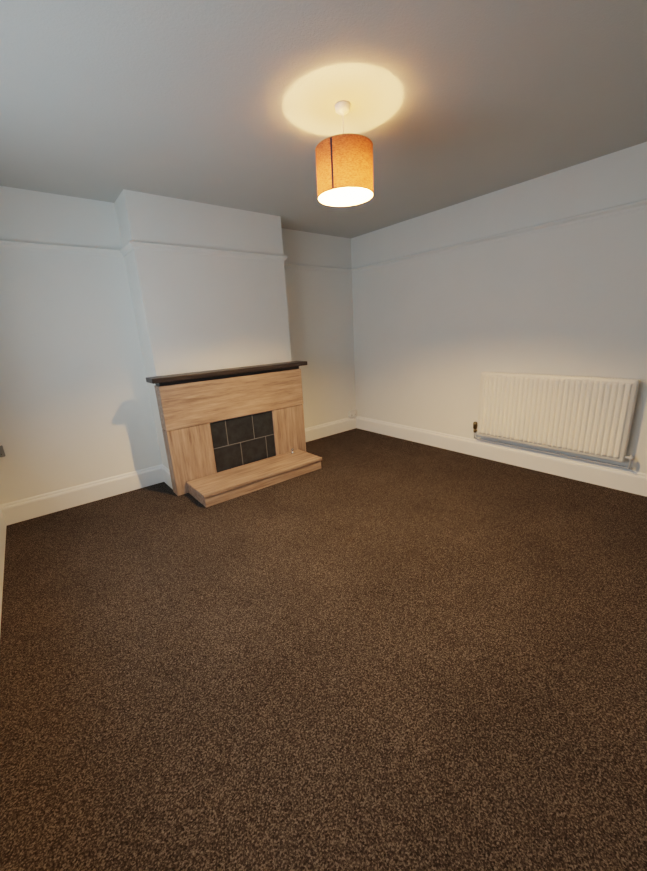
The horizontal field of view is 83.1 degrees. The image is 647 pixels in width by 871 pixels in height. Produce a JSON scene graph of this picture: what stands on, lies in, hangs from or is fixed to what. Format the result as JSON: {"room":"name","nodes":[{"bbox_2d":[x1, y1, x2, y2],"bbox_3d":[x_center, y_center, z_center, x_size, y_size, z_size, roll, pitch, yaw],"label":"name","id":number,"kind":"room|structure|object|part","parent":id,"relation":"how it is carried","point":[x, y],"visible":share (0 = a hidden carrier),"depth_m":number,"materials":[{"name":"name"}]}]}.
{"room":"living room","nodes":[
{"label":"living room","id":0,"kind":"room"},
{"bbox_2d":[0,186,355,504],"bbox_3d":[-1.166,-0.892,3.816,4.305,2.450,0.200,-15,20,-37],"label":"wall","id":1,"kind":"structure","parent":0,"point":[76,407],"depth_m":3.04,"materials":[{"name":"white paint"}]},
{"bbox_2d":[0,445,4,456],"bbox_3d":[-2.506,0.131,2.778,0.117,0.085,0.038,-15,20,-37],"label":"wall socket","id":2,"kind":"object","parent":1,"relation":"attached to","point":[2,453],"visible":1,"depth_m":2.80,"materials":[{"name":"grey plastic"}]},
{"bbox_2d":[0,239,351,272],"bbox_3d":[-1.029,-1.657,3.367,3.905,0.058,0.373,-15,20,-37],"label":"trim","id":3,"kind":"structure","parent":1,"relation":"attached to","point":[4,243],"depth_m":3.00,"materials":[{"name":"white paint"}]},
{"bbox_2d":[0,416,355,525],"bbox_3d":[-0.935,0.248,3.924,3.905,0.177,0.341,-15,20,-37],"label":"baseboard","id":4,"kind":"structure","parent":1,"relation":"attached to","point":[17,511],"depth_m":3.27,"materials":[{"name":"white wood"}]},
{"bbox_2d":[348,410,356,417],"bbox_3d":[0.407,-0.306,5.113,0.128,0.089,0.046,-15,20,-37],"label":"wall socket","id":5,"kind":"object","parent":1,"relation":"attached to","point":[352,413],"visible":1,"depth_m":5.09,"materials":[{"name":"white plastic"}]},
{"bbox_2d":[114,189,290,468],"bbox_3d":[-1.000,-0.841,3.608,1.392,2.450,0.341,-15,20,-37],"label":"wall","id":6,"kind":"structure","parent":0,"point":[193,312],"depth_m":3.24,"materials":[{"name":"white paint"}]},
{"bbox_2d":[0,428,646,870],"bbox_3d":[0.387,0.757,2.395,4.305,0.100,4.900,-15,20,-37],"label":"floor","id":7,"kind":"structure","parent":0,"point":[392,654],"depth_m":1.49,"materials":[{"name":"brown carpet"}]},
{"bbox_2d":[146,361,321,507],"bbox_3d":[-0.685,-0.091,3.455,1.555,1.060,0.556,-15,20,-37],"label":"fireplace","id":8,"kind":"object","parent":7,"relation":"on","point":[229,433],"visible":1,"depth_m":3.44,"materials":[{"name":"brown wood"}]},
{"bbox_2d":[146,361,306,383],"bbox_3d":[-0.828,-0.614,3.453,1.555,0.040,0.190,-15,20,-37],"label":"mantel shelf","id":9,"kind":"object","parent":8,"relation":"attached to","point":[211,374],"depth_m":3.32,"materials":[{"name":"black wood"}]},
{"bbox_3d":[-0.830,-0.383,3.541,1.445,0.381,0.138,-15,20,-37],"label":"lintel panel","id":10,"kind":"part","parent":8,"relation":"part of","materials":[{"name":"brown wood"}]},
{"bbox_2d":[0,0,646,238],"bbox_3d":[0.254,-1.692,1.696,4.305,0.100,4.900,-15,20,-37],"label":"ceiling","id":11,"kind":"structure","parent":0,"point":[225,103],"depth_m":1.76,"materials":[{"name":"white paint"}]},
{"bbox_2d":[315,100,373,206],"bbox_3d":[0.108,-1.479,1.910,0.300,0.412,0.300,-15,20,-37],"label":"pendant lamp","id":12,"kind":"object","parent":11,"relation":"hanging from","point":[344,162],"visible":1,"depth_m":1.83,"materials":[{"name":"orange fabric"}]},
{"bbox_2d":[351,142,646,473],"bbox_3d":[1.970,-0.886,3.198,0.200,2.450,4.700,-15,20,-37],"label":"wall","id":13,"kind":"structure","parent":0,"point":[569,300],"depth_m":3.30,"materials":[{"name":"white paint"}]},
{"bbox_2d":[352,198,646,272],"bbox_3d":[1.773,-1.697,2.970,0.032,0.058,4.500,-15,20,-37],"label":"trim","id":14,"kind":"structure","parent":13,"relation":"attached to","point":[639,204],"depth_m":3.09,"materials":[{"name":"white paint"}]},
{"bbox_2d":[356,416,646,496],"bbox_3d":[1.882,0.210,3.519,0.018,0.177,4.500,-15,20,-37],"label":"baseboard","id":15,"kind":"structure","parent":13,"relation":"attached to","point":[634,482],"depth_m":3.48,"materials":[{"name":"white wood"}]},
{"bbox_2d":[473,372,639,468],"bbox_3d":[1.945,-0.181,3.212,0.119,0.702,1.297,-15,20,-37],"label":"radiator","id":16,"kind":"object","parent":13,"relation":"attached to","point":[589,416],"visible":1,"depth_m":3.06,"materials":[{"name":"white metal"}]},
{"bbox_3d":[-1.266,-0.032,0.818,0.200,2.450,4.500,-15,20,-37],"label":"wall","id":17,"kind":"structure","parent":0,"visible":0},
{"bbox_2d":[0,509,5,627],"bbox_3d":[-1.122,1.037,1.195,0.018,0.177,4.500,-15,20,-37],"label":"baseboard","id":18,"kind":"structure","parent":17,"relation":"attached to","point":[2,521],"depth_m":2.44,"materials":[{"name":"white wood"}]}
]}

